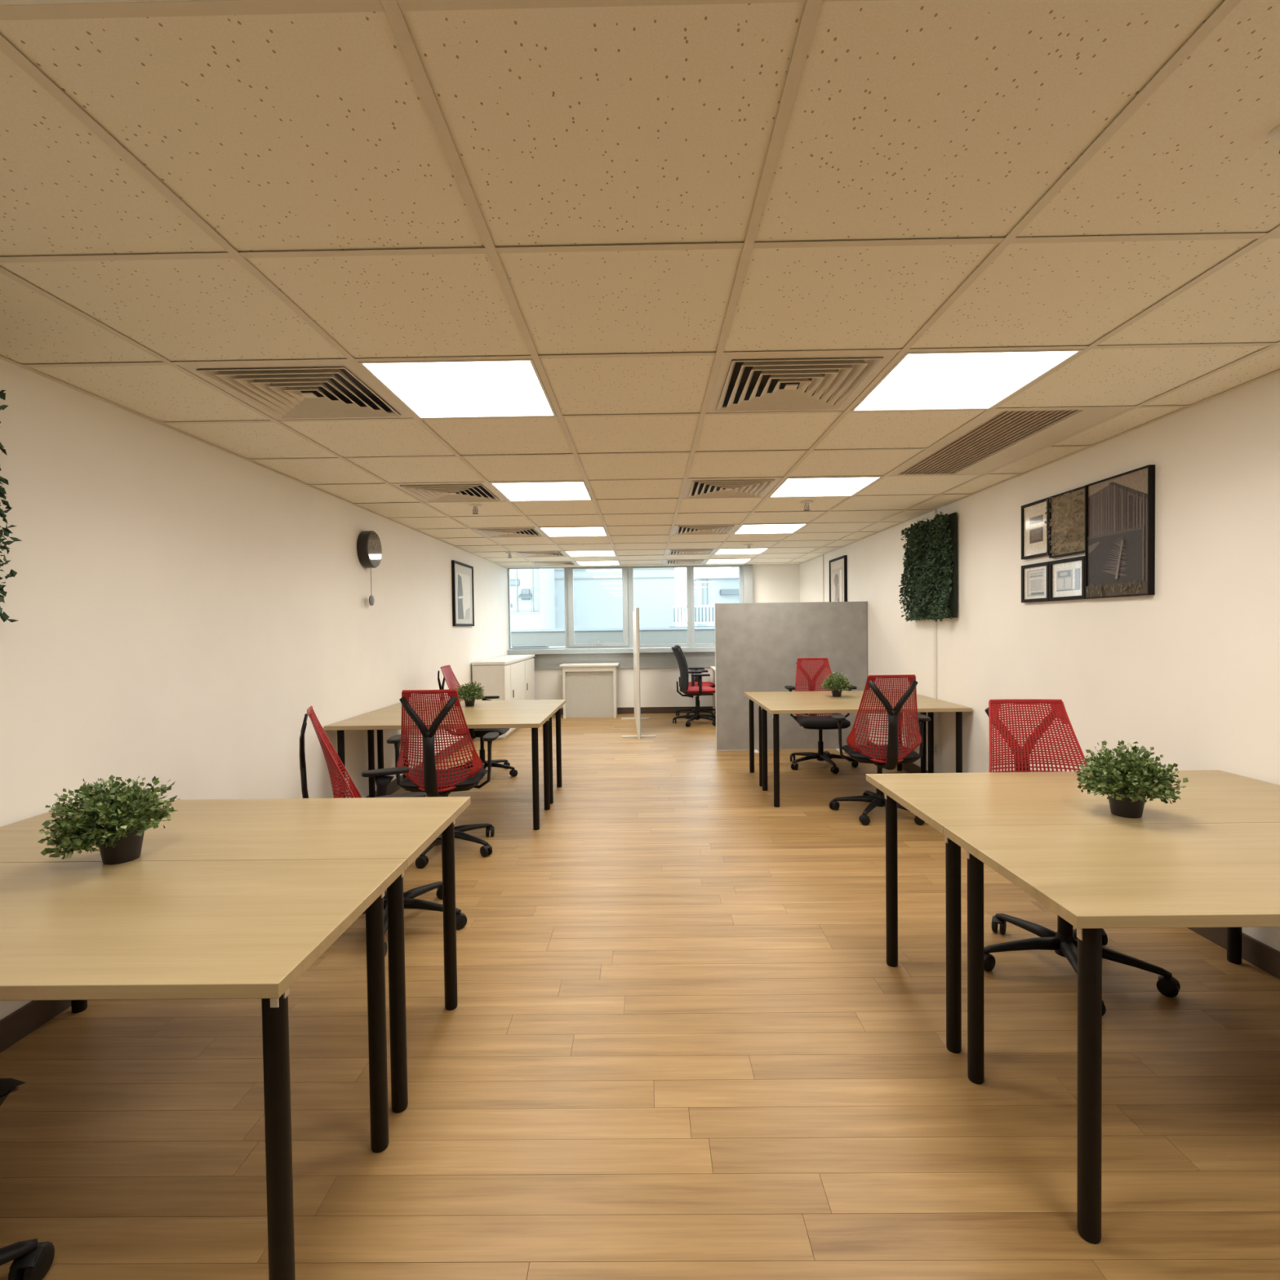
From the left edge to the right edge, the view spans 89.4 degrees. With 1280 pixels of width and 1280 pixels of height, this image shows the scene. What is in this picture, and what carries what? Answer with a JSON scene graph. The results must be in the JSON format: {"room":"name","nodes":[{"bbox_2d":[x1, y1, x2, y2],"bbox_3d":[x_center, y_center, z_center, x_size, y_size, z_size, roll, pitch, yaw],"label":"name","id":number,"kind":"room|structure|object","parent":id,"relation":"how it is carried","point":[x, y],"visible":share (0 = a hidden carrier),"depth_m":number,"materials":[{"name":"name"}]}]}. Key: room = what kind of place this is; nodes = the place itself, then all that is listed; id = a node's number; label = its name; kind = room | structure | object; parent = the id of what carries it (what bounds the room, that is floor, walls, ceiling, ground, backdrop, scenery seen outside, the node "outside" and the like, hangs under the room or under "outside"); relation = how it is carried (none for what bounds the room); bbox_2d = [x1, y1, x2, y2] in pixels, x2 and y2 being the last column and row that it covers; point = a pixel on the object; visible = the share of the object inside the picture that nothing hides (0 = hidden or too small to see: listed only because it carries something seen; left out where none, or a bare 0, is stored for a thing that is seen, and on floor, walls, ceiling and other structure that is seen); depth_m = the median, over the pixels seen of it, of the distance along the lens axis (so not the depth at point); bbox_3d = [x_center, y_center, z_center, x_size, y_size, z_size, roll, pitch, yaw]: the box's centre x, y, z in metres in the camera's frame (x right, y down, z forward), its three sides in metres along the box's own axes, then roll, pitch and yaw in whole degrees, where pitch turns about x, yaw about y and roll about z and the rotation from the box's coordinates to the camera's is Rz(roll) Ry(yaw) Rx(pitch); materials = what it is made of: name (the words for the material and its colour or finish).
{"room":"open-plan office","nodes":[
{"label":"open-plan office","id":0,"kind":"room"},
{"bbox_2d":[0,358,509,1020],"bbox_3d":[-2.200,0.066,3.123,0.120,2.574,14.200,-1,1,1],"label":"wall","id":1,"kind":"structure","parent":0,"point":[181,604],"depth_m":3.06,"materials":[{"name":"white paint"}]},
{"bbox_2d":[0,390,22,622],"bbox_3d":[-2.075,-0.437,1.685,0.137,0.825,0.899,-1,1,1],"label":"panel","id":2,"kind":"object","parent":1,"relation":"attached to","point":[4,616],"visible":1,"depth_m":2.09,"materials":[{"name":"green plant"}]},
{"bbox_2d":[0,737,474,1053],"bbox_3d":[-2.116,1.296,3.149,0.014,0.100,14.200,-1,1,1],"label":"baseboard","id":3,"kind":"structure","parent":1,"relation":"attached to","point":[20,1023],"depth_m":2.25,"materials":[{"name":"brown wood"}]},
{"bbox_2d":[0,355,506,568],"bbox_3d":[-2.143,-0.972,3.100,0.020,0.002,14.200,-1,1,1],"label":"trim","id":4,"kind":"structure","parent":1,"relation":"attached to","point":[1,357],"depth_m":3.01,"materials":[{"name":"metal"}]},
{"bbox_2d":[356,530,382,605],"bbox_3d":[-2.088,-0.555,5.009,0.082,0.578,0.286,-1,1,1],"label":"clock","id":5,"kind":"object","parent":1,"relation":"attached to","point":[369,548],"visible":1,"depth_m":4.94,"materials":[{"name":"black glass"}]},
{"bbox_2d":[451,560,474,626],"bbox_3d":[-2.089,-0.533,7.655,0.030,0.740,0.810,-1,1,1],"label":"framed picture","id":6,"kind":"object","parent":1,"relation":"attached to","point":[462,574],"visible":1,"depth_m":7.60},
{"bbox_2d":[0,0,1279,568],"bbox_3d":[0.139,-1.167,3.104,4.830,0.330,14.500,-1,1,1],"label":"ceiling","id":7,"kind":"structure","parent":0,"point":[621,198],"depth_m":1.50,"materials":[{"name":"tile"}]},
{"bbox_2d":[0,0,214,5],"bbox_3d":[-0.694,-0.952,0.651,0.607,0.032,0.607,-1,1,1],"label":"recessed light","id":8,"kind":"object","parent":7,"relation":"in","point":[2,2],"visible":1,"depth_m":0.95,"materials":[{"name":"white laminate"}]},
{"bbox_2d":[177,361,413,420],"bbox_3d":[-1.312,-1.023,2.561,0.609,0.116,0.609,-1,1,1],"label":"ceiling vent","id":9,"kind":"object","parent":7,"relation":"in","point":[300,390],"visible":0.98,"depth_m":2.52,"materials":[{"name":"metal"}]},
{"bbox_2d":[391,483,506,502],"bbox_3d":[-1.294,-1.065,4.465,0.609,0.116,0.609,-1,1,1],"label":"ceiling vent","id":10,"kind":"object","parent":7,"relation":"in","point":[435,492],"visible":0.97,"depth_m":4.43,"materials":[{"name":"metal"}]},
{"bbox_2d":[358,359,555,418],"bbox_3d":[-0.676,-0.994,2.555,0.607,0.032,0.607,-1,1,1],"label":"recessed light","id":11,"kind":"object","parent":7,"relation":"in","point":[487,388],"visible":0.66,"depth_m":2.51,"materials":[{"name":"white plastic"}]},
{"bbox_2d":[468,503,481,514],"bbox_3d":[-1.253,-0.993,4.921,0.101,0.070,0.101,-1,1,1],"label":"sprinkler","id":12,"kind":"object","parent":7,"relation":"attached to","point":[475,506],"visible":1,"depth_m":4.91,"materials":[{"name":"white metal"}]},
{"bbox_2d":[472,528,545,537],"bbox_3d":[-1.276,-1.107,6.370,0.609,0.116,0.609,-1,1,1],"label":"ceiling vent","id":13,"kind":"object","parent":7,"relation":"in","point":[487,532],"visible":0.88,"depth_m":6.34,"materials":[{"name":"metal"}]},
{"bbox_2d":[506,551,513,558],"bbox_3d":[-1.627,-1.056,8.074,0.101,0.070,0.101,-1,1,1],"label":"sprinkler","id":14,"kind":"object","parent":7,"relation":"attached to","point":[509,553],"visible":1,"depth_m":8.06,"materials":[{"name":"metal"}]},
{"bbox_2d":[489,481,591,501],"bbox_3d":[-0.659,-1.035,4.460,0.607,0.032,0.607,-1,1,1],"label":"recessed light","id":15,"kind":"object","parent":7,"relation":"in","point":[539,491],"visible":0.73,"depth_m":4.44,"materials":[{"name":"white plastic"}]},
{"bbox_2d":[513,551,568,557],"bbox_3d":[-1.258,-1.148,8.274,0.609,0.116,0.609,-1,1,1],"label":"ceiling vent","id":16,"kind":"object","parent":7,"relation":"in","point":[526,554],"visible":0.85,"depth_m":8.28,"materials":[{"name":"metal"}]},
{"bbox_2d":[533,561,577,566],"bbox_3d":[-1.247,-1.176,9.544,0.609,0.116,0.609,-1,1,1],"label":"ceiling vent","id":17,"kind":"object","parent":7,"relation":"in","point":[538,563],"visible":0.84,"depth_m":9.50,"materials":[{"name":"metal"}]},
{"bbox_2d":[538,526,607,537],"bbox_3d":[-0.641,-1.077,6.364,0.607,0.032,0.607,-1,1,1],"label":"recessed light","id":18,"kind":"object","parent":7,"relation":"in","point":[594,531],"visible":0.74,"depth_m":6.36,"materials":[{"name":"white plastic"}]},
{"bbox_2d":[564,550,616,556],"bbox_3d":[-0.623,-1.119,8.269,0.607,0.032,0.607,-1,1,1],"label":"recessed light","id":19,"kind":"object","parent":7,"relation":"in","point":[606,553],"visible":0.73,"depth_m":8.29,"materials":[{"name":"white plastic"}]},
{"bbox_2d":[576,560,619,565],"bbox_3d":[-0.611,-1.147,9.538,0.607,0.032,0.607,-1,1,1],"label":"recessed light","id":20,"kind":"object","parent":7,"relation":"in","point":[593,562],"visible":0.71,"depth_m":9.54,"materials":[{"name":"white plastic"}]},
{"bbox_2d":[663,551,706,564],"bbox_3d":[0.658,-1.201,9.525,0.609,0.116,0.609,-1,1,1],"label":"ceiling vent","id":21,"kind":"object","parent":7,"relation":"in","point":[682,562],"visible":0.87,"depth_m":9.53,"materials":[{"name":"metal"}]},
{"bbox_2d":[666,548,716,555],"bbox_3d":[0.646,-1.174,8.256,0.609,0.116,0.609,-1,1,1],"label":"ceiling vent","id":22,"kind":"object","parent":7,"relation":"in","point":[688,552],"visible":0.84,"depth_m":8.26,"materials":[{"name":"metal"}]},
{"bbox_2d":[671,524,738,534],"bbox_3d":[0.628,-1.132,6.351,0.609,0.116,0.609,-1,1,1],"label":"ceiling vent","id":23,"kind":"object","parent":7,"relation":"in","point":[703,529],"visible":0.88,"depth_m":6.35,"materials":[{"name":"metal"}]},
{"bbox_2d":[705,559,751,564],"bbox_3d":[1.293,-1.172,9.520,0.607,0.032,0.607,-1,1,1],"label":"recessed light","id":24,"kind":"object","parent":7,"relation":"in","point":[710,561],"visible":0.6,"depth_m":9.52,"materials":[{"name":"white plastic"}]},
{"bbox_2d":[682,478,782,497],"bbox_3d":[0.611,-1.090,4.447,0.609,0.116,0.609,-1,1,1],"label":"ceiling vent","id":25,"kind":"object","parent":7,"relation":"in","point":[764,486],"visible":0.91,"depth_m":4.42,"materials":[{"name":"metal"}]},
{"bbox_2d":[714,548,768,554],"bbox_3d":[1.282,-1.144,8.250,0.607,0.032,0.607,-1,1,1],"label":"recessed light","id":26,"kind":"object","parent":7,"relation":"in","point":[721,551],"visible":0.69,"depth_m":8.27,"materials":[{"name":"white plastic"}]},
{"bbox_2d":[744,543,753,550],"bbox_3d":[1.278,-1.085,7.587,0.101,0.070,0.101,-1,1,1],"label":"sprinkler","id":27,"kind":"object","parent":7,"relation":"attached to","point":[748,545],"visible":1,"depth_m":7.57,"materials":[{"name":"metal"}]},
{"bbox_2d":[733,524,806,533],"bbox_3d":[1.264,-1.102,6.346,0.607,0.032,0.607,-1,1,1],"label":"recessed light","id":28,"kind":"object","parent":7,"relation":"in","point":[757,528],"visible":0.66,"depth_m":6.34,"materials":[{"name":"white plastic"}]},
{"bbox_2d":[706,352,897,413],"bbox_3d":[0.593,-1.049,2.542,0.609,0.116,0.609,-1,1,1],"label":"ceiling vent","id":29,"kind":"object","parent":7,"relation":"in","point":[847,375],"visible":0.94,"depth_m":2.52,"materials":[{"name":"metal"}]},
{"bbox_2d":[800,500,813,511],"bbox_3d":[1.281,-1.028,4.967,0.101,0.070,0.101,-1,1,1],"label":"sprinkler","id":30,"kind":"object","parent":7,"relation":"attached to","point":[806,503],"visible":1,"depth_m":4.95,"materials":[{"name":"metal"}]},
{"bbox_2d":[768,476,881,497],"bbox_3d":[1.246,-1.061,4.441,0.607,0.032,0.607,-1,1,1],"label":"recessed light","id":31,"kind":"object","parent":7,"relation":"in","point":[800,486],"visible":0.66,"depth_m":4.42,"materials":[{"name":"white plastic"}]},
{"bbox_2d":[851,349,1083,411],"bbox_3d":[1.228,-1.019,2.537,0.607,0.032,0.607,-1,1,1],"label":"recessed light","id":32,"kind":"object","parent":7,"relation":"in","point":[954,380],"visible":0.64,"depth_m":2.49,"materials":[{"name":"white plastic"}]},
{"bbox_2d":[888,408,1129,475],"bbox_3d":[1.872,-1.042,3.483,0.611,0.015,1.246,-1,1,1],"label":"ceiling vent","id":33,"kind":"object","parent":7,"relation":"in","point":[996,430],"visible":0.94,"depth_m":3.34,"materials":[{"name":"metal"}]},
{"bbox_2d":[1268,124,1279,154],"bbox_3d":[1.244,-0.960,1.238,0.061,0.042,0.061,-1,1,1],"label":"sprinkler","id":34,"kind":"object","parent":7,"relation":"attached to","point":[1274,135],"visible":1,"depth_m":1.25,"materials":[{"name":"metal"}]},
{"bbox_2d":[0,712,1279,1279],"bbox_3d":[0.173,1.375,3.129,4.790,0.120,14.200,-1,1,1],"label":"floor","id":35,"kind":"structure","parent":0,"point":[681,1041],"depth_m":1.95,"materials":[{"name":"brown wood"}]},
{"bbox_2d":[0,1078,54,1279],"bbox_3d":[-1.546,0.864,1.124,0.682,1.034,0.696,-1,1,1],"label":"office chair","id":36,"kind":"object","parent":35,"relation":"on","point":[33,1260],"visible":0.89,"depth_m":1.37,"materials":[{"name":"black plastic"}]},
{"bbox_2d":[0,858,406,1279],"bbox_3d":[-1.389,0.999,1.504,1.482,0.745,0.631,-1,1,1],"label":"office desk","id":37,"kind":"object","parent":35,"relation":"on","point":[199,929],"visible":1,"depth_m":1.40,"materials":[{"name":"brown wood"}]},
{"bbox_2d":[0,796,471,1113],"bbox_3d":[-1.383,0.985,2.149,1.482,0.745,0.655,-1,1,1],"label":"office desk","id":38,"kind":"object","parent":35,"relation":"on","point":[342,828],"visible":0.71,"depth_m":2.05,"materials":[{"name":"brown wood"}]},
{"bbox_2d":[37,774,179,864],"bbox_3d":[-1.480,0.502,1.813,0.300,0.237,0.290,-1,1,-17],"label":"potted plant","id":39,"kind":"object","parent":38,"relation":"on","point":[125,815],"visible":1,"depth_m":1.77,"materials":[{"name":"green plant"}]},
{"bbox_2d":[299,705,466,956],"bbox_3d":[-1.198,0.818,3.010,0.684,1.034,0.693,-1,1,-26],"label":"office chair","id":40,"kind":"object","parent":35,"relation":"on","point":[382,777],"visible":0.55,"depth_m":2.99,"materials":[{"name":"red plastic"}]},
{"bbox_2d":[324,710,555,830],"bbox_3d":[-1.380,0.930,4.667,1.443,0.745,0.704,-1,1,1],"label":"office desk","id":41,"kind":"object","parent":35,"relation":"on","point":[533,719],"visible":0.77,"depth_m":4.49,"materials":[{"name":"brown wood"}]},
{"bbox_2d":[386,688,498,868],"bbox_3d":[-1.233,0.796,4.034,0.684,1.034,0.703,-1,1,-3],"label":"office chair","id":42,"kind":"object","parent":35,"relation":"on","point":[434,782],"visible":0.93,"depth_m":3.82,"materials":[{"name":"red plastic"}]},
{"bbox_2d":[371,699,565,804],"bbox_3d":[-1.373,0.914,5.372,1.443,0.745,0.703,-1,1,1],"label":"office desk","id":43,"kind":"object","parent":35,"relation":"on","point":[525,704],"visible":0.42,"depth_m":5.28,"materials":[{"name":"brown wood"}]},
{"bbox_2d":[455,681,484,706],"bbox_3d":[-1.400,0.442,5.322,0.251,0.203,0.256,0,2,41],"label":"potted plant","id":44,"kind":"object","parent":43,"relation":"on","point":[470,692],"visible":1,"depth_m":5.29,"materials":[{"name":"green plant"}]},
{"bbox_2d":[437,665,517,777],"bbox_3d":[-1.509,0.756,6.083,0.719,1.034,0.684,-1,1,-1],"label":"office chair","id":45,"kind":"object","parent":35,"relation":"on","point":[448,674],"visible":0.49,"depth_m":6.05,"materials":[{"name":"black plastic"}]},
{"bbox_2d":[471,654,534,740],"bbox_3d":[-1.849,0.731,9.030,0.414,0.965,2.132,-1,1,1],"label":"storage cabinet","id":46,"kind":"object","parent":35,"relation":"on","point":[508,677],"visible":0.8,"depth_m":8.22,"materials":[{"name":"white laminate"}]},
{"bbox_2d":[559,662,618,718],"bbox_3d":[-0.764,0.773,9.957,0.880,0.812,0.440,-1,1,1],"label":"base cabinet","id":47,"kind":"object","parent":35,"relation":"on","point":[589,689],"visible":1,"depth_m":9.85,"materials":[{"name":"white laminate"}]},
{"bbox_2d":[621,608,655,739],"bbox_3d":[-0.050,0.392,8.806,0.420,1.605,1.872,-1,1,-2],"label":"screen","id":48,"kind":"object","parent":35,"relation":"on","point":[637,717],"visible":1,"depth_m":8.02,"materials":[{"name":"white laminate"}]},
{"bbox_2d":[671,646,715,727],"bbox_3d":[0.788,0.635,9.103,0.685,1.082,0.683,-1,1,-5],"label":"chair","id":49,"kind":"object","parent":35,"relation":"on","point":[689,691],"visible":0.98,"depth_m":8.93,"materials":[{"name":"red fabric"}]},
{"bbox_2d":[674,644,715,719],"bbox_3d":[0.871,0.618,9.842,0.685,1.082,0.683,-1,1,1],"label":"chair","id":50,"kind":"object","parent":35,"relation":"on","point":[696,678],"visible":0.44,"depth_m":9.76,"materials":[{"name":"black plastic"}]},
{"bbox_2d":[710,666,715,714],"bbox_3d":[1.789,0.647,9.400,1.420,1.020,1.200,-1,1,1],"label":"desk","id":51,"kind":"object","parent":35,"relation":"on","point":[713,668],"visible":0.16,"depth_m":9.94,"materials":[{"name":"laminate"}]},
{"bbox_2d":[714,601,867,753],"bbox_3d":[1.659,0.398,7.095,1.658,1.622,0.320,-1,1,1],"label":"screen","id":52,"kind":"object","parent":35,"relation":"on","point":[758,646],"visible":0.71,"depth_m":7.07,"materials":[{"name":"grey fabric"}]},
{"bbox_2d":[784,657,858,773],"bbox_3d":[1.758,0.707,6.287,0.681,1.034,0.722,-1,1,3],"label":"office chair","id":53,"kind":"object","parent":35,"relation":"on","point":[812,721],"visible":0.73,"depth_m":6.31,"materials":[{"name":"black plastic"}]},
{"bbox_2d":[744,690,930,786],"bbox_3d":[1.731,0.864,5.787,1.488,0.745,0.673,-1,1,1],"label":"office desk","id":54,"kind":"object","parent":35,"relation":"on","point":[753,697],"visible":0.52,"depth_m":5.74,"materials":[{"name":"brown wood"}]},
{"bbox_2d":[820,671,851,697],"bbox_3d":[1.719,0.384,5.657,0.248,0.220,0.265,-1,1,-27],"label":"potted plant","id":55,"kind":"object","parent":54,"relation":"on","point":[836,683],"visible":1,"depth_m":5.61,"materials":[{"name":"green plant"}]},
{"bbox_2d":[755,697,972,807],"bbox_3d":[1.725,0.878,5.127,1.488,0.745,0.644,-1,1,1],"label":"office desk","id":56,"kind":"object","parent":35,"relation":"on","point":[930,705],"visible":0.79,"depth_m":4.90,"materials":[{"name":"brown wood"}]},
{"bbox_2d":[829,674,930,825],"bbox_3d":[1.728,0.743,4.668,0.678,1.034,0.727,-1,1,7],"label":"office chair","id":57,"kind":"object","parent":35,"relation":"on","point":[885,756],"visible":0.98,"depth_m":4.45,"materials":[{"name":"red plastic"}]},
{"bbox_2d":[866,769,1279,1053],"bbox_3d":[1.702,0.938,2.388,1.484,0.745,0.712,-1,1,1],"label":"office desk","id":58,"kind":"object","parent":35,"relation":"on","point":[940,800],"visible":0.86,"depth_m":2.29,"materials":[{"name":"brown wood"}]},
{"bbox_2d":[1075,740,1188,817],"bbox_3d":[1.593,0.449,2.112,0.280,0.248,0.299,-1,1,-30],"label":"potted plant","id":59,"kind":"object","parent":58,"relation":"on","point":[1126,783],"visible":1,"depth_m":2.07,"materials":[{"name":"green plant"}]},
{"bbox_2d":[983,698,1180,1016],"bbox_3d":[1.679,0.789,2.583,0.684,1.034,0.715,-1,1,7],"label":"office chair","id":60,"kind":"object","parent":35,"relation":"on","point":[1064,942],"visible":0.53,"depth_m":2.81,"materials":[{"name":"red fabric"}]},
{"bbox_2d":[943,822,1279,1244],"bbox_3d":[1.695,0.953,1.715,1.484,0.745,0.631,-1,1,1],"label":"office desk","id":61,"kind":"object","parent":35,"relation":"on","point":[1095,877],"visible":1,"depth_m":1.61,"materials":[{"name":"brown wood"}]},
{"bbox_2d":[534,550,799,708],"bbox_3d":[0.223,-0.066,10.289,4.830,2.688,0.180,-1,1,1],"label":"wall","id":62,"kind":"structure","parent":0,"point":[771,583],"depth_m":10.22,"materials":[{"name":"white paint"}]},
{"bbox_2d":[507,567,566,649],"bbox_3d":[-1.621,-0.497,10.230,0.913,1.282,0.055,-1,1,1],"label":"window","id":63,"kind":"structure","parent":62,"relation":"in","point":[508,571],"depth_m":10.21,"materials":[{"name":"grey metal"}]},
{"bbox_2d":[565,566,630,648],"bbox_3d":[-0.661,-0.509,10.203,1.004,1.282,0.090,-1,1,1],"label":"window","id":64,"kind":"structure","parent":62,"relation":"in","point":[571,644],"depth_m":10.18,"materials":[{"name":"grey metal"}]},
{"bbox_2d":[507,647,715,654],"bbox_3d":[-0.135,0.165,10.142,3.869,0.072,0.129,-1,1,1],"label":"trim","id":65,"kind":"structure","parent":62,"relation":"attached to","point":[660,649],"depth_m":10.08,"materials":[{"name":"grey metal"}]},
{"bbox_2d":[533,652,715,669],"bbox_3d":[-0.132,0.323,10.196,3.869,0.244,0.029,-1,1,1],"label":"trim","id":66,"kind":"structure","parent":62,"relation":"attached to","point":[660,660],"depth_m":10.18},
{"bbox_2d":[553,706,715,715],"bbox_3d":[0.238,1.110,10.217,4.562,0.100,0.016,-1,1,1],"label":"baseboard","id":67,"kind":"structure","parent":62,"relation":"attached to","point":[631,709],"depth_m":10.21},
{"bbox_2d":[629,565,691,648],"bbox_3d":[0.320,-0.522,10.211,0.954,1.282,0.055,-1,1,1],"label":"window","id":68,"kind":"structure","parent":62,"relation":"in","point":[688,644],"depth_m":10.18,"materials":[{"name":"grey metal"}]},
{"bbox_2d":[689,564,742,647],"bbox_3d":[1.212,-0.534,10.202,0.826,1.282,0.055,-1,1,1],"label":"window","id":69,"kind":"structure","parent":62,"relation":"in","point":[740,566],"depth_m":10.18,"materials":[{"name":"grey metal"}]},
{"bbox_2d":[742,564,752,603],"bbox_3d":[1.693,-0.537,10.125,0.134,1.277,0.100,-1,1,1],"label":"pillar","id":70,"kind":"structure","parent":62,"relation":"attached to","point":[747,569],"depth_m":10.07,"materials":[{"name":"white paint"}]},
{"bbox_2d":[799,372,1279,951],"bbox_3d":[2.510,0.003,3.078,0.120,2.574,14.200,-1,1,1],"label":"wall","id":71,"kind":"structure","parent":0,"point":[1188,671],"depth_m":3.14,"materials":[{"name":"white paint"}]},
{"bbox_2d":[822,554,824,601],"bbox_3d":[2.497,-0.049,8.798,0.014,2.214,0.040,-1,1,1],"label":"cable trunking","id":72,"kind":"object","parent":71,"relation":"attached to","point":[823,589],"visible":0.44,"depth_m":8.77,"materials":[{"name":"white plastic"}]},
{"bbox_2d":[829,555,847,601],"bbox_3d":[2.474,-0.634,8.085,0.030,0.780,0.660,-1,1,1],"label":"framed picture","id":73,"kind":"object","parent":71,"relation":"attached to","point":[838,566],"visible":0.66,"depth_m":8.03},
{"bbox_2d":[898,511,956,622],"bbox_3d":[2.380,-0.581,5.411,0.136,0.873,0.899,-1,1,1],"label":"panel","id":74,"kind":"object","parent":71,"relation":"attached to","point":[931,555],"visible":1,"depth_m":5.27,"materials":[{"name":"green plant"}]},
{"bbox_2d":[933,509,937,698],"bbox_3d":[2.461,-0.283,5.392,0.014,1.596,0.040,-1,1,1],"label":"cable trunking","id":75,"kind":"object","parent":71,"relation":"attached to","point":[935,624],"visible":0.45,"depth_m":5.39,"materials":[{"name":"white plastic"}]},
{"bbox_2d":[933,743,938,755],"bbox_3d":[2.480,0.921,5.419,0.010,0.086,0.086,-1,1,1],"label":"wall socket","id":76,"kind":"object","parent":71,"relation":"attached to","point":[935,747],"visible":0.81,"depth_m":5.40,"materials":[{"name":"white plastic"}]},
{"bbox_2d":[1021,497,1048,559],"bbox_3d":[2.438,-0.680,3.979,0.024,0.340,0.280,-1,1,1],"label":"framed picture","id":77,"kind":"object","parent":71,"relation":"attached to","point":[1034,535],"visible":0.87,"depth_m":3.98},
{"bbox_2d":[1021,561,1049,602],"bbox_3d":[2.442,-0.352,3.986,0.024,0.235,0.280,-1,1,1],"label":"framed picture","id":78,"kind":"object","parent":71,"relation":"attached to","point":[1034,577],"visible":0.99,"depth_m":3.99},
{"bbox_2d":[1024,565,1046,599],"bbox_3d":[2.446,-0.352,3.986,0.015,0.195,0.240,-1,1,1],"label":"print","id":79,"kind":"object","parent":78,"relation":"attached to","point":[1035,576],"depth_m":3.99},
{"bbox_2d":[799,368,1279,564],"bbox_3d":[2.426,-1.033,3.056,0.020,0.002,14.200,-1,1,1],"label":"trim","id":80,"kind":"structure","parent":71,"relation":"attached to","point":[1277,371],"depth_m":3.35,"materials":[{"name":"metal"}]},
{"bbox_2d":[1044,485,1084,558],"bbox_3d":[2.413,-0.663,3.673,0.069,0.360,0.322,-1,1,1],"label":"framed picture","id":81,"kind":"object","parent":71,"relation":"attached to","point":[1066,523],"visible":1,"depth_m":3.67},
{"bbox_2d":[1048,555,1088,600],"bbox_3d":[2.439,-0.346,3.686,0.024,0.235,0.310,-1,1,1],"label":"framed picture","id":82,"kind":"object","parent":71,"relation":"attached to","point":[1067,575],"visible":0.93,"depth_m":3.69},
{"bbox_2d":[1052,560,1081,597],"bbox_3d":[2.443,-0.346,3.686,0.016,0.195,0.270,-1,1,1],"label":"print","id":83,"kind":"object","parent":82,"relation":"attached to","point":[1066,574],"depth_m":3.69},
{"bbox_2d":[867,740,1279,979],"bbox_3d":[2.459,1.235,3.105,0.014,0.100,14.200,-1,1,1],"label":"baseboard","id":84,"kind":"structure","parent":71,"relation":"attached to","point":[1256,953],"depth_m":2.60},
{"bbox_2d":[1084,464,1155,599],"bbox_3d":[2.425,-0.527,3.289,0.041,0.615,0.445,-1,1,1],"label":"framed picture","id":85,"kind":"object","parent":71,"relation":"attached to","point":[1120,508],"visible":1,"depth_m":3.26},
{"label":"outside","id":86,"kind":"structure","parent":0,"visible":0},
{"bbox_2d":[509,568,555,629],"bbox_3d":[-4.749,3.027,19.466,4.050,16.000,3.300,-1,1,1],"label":"apartment building","id":87,"kind":"structure","parent":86,"point":[532,593],"depth_m":18.02,"materials":[{"name":"beige concrete"}]},
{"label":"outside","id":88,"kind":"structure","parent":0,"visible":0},
{"bbox_2d":[554,568,675,628],"bbox_3d":[-1.045,1.877,24.043,4.600,18.000,4.030,-1,1,1],"label":"building","id":89,"kind":"structure","parent":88,"point":[597,593],"depth_m":21.98,"materials":[{"name":"beige concrete"}]},
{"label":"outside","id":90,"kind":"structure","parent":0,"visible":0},
{"bbox_2d":[693,567,743,626],"bbox_3d":[3.934,4.282,18.437,4.800,13.300,3.450,-1,1,1],"label":"building","id":91,"kind":"structure","parent":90,"point":[722,586],"depth_m":16.96,"materials":[{"name":"beige concrete"}]},
{"bbox_2d":[669,604,715,626],"bbox_3d":[1.267,-0.562,16.081,1.000,0.560,1.800,-1,1,1],"label":"balcony","id":92,"kind":"object","parent":91,"relation":"attached to","point":[673,606],"visible":0.77,"depth_m":15.19,"materials":[{"name":"white metal"}]},
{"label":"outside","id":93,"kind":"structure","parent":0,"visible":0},
{"bbox_2d":[511,644,658,649],"bbox_3d":[0.115,0.174,11.701,28.000,0.210,2.610,-1,1,1],"label":"terrace","id":94,"kind":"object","parent":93,"point":[562,646],"depth_m":11.32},
{"bbox_2d":[511,626,715,646],"bbox_3d":[0.127,0.123,13.105,28.000,0.750,0.260,-1,1,1],"label":"wall","id":95,"kind":"structure","parent":94,"relation":"attached to","point":[664,635],"depth_m":13.00,"materials":[{"name":"white paint"}]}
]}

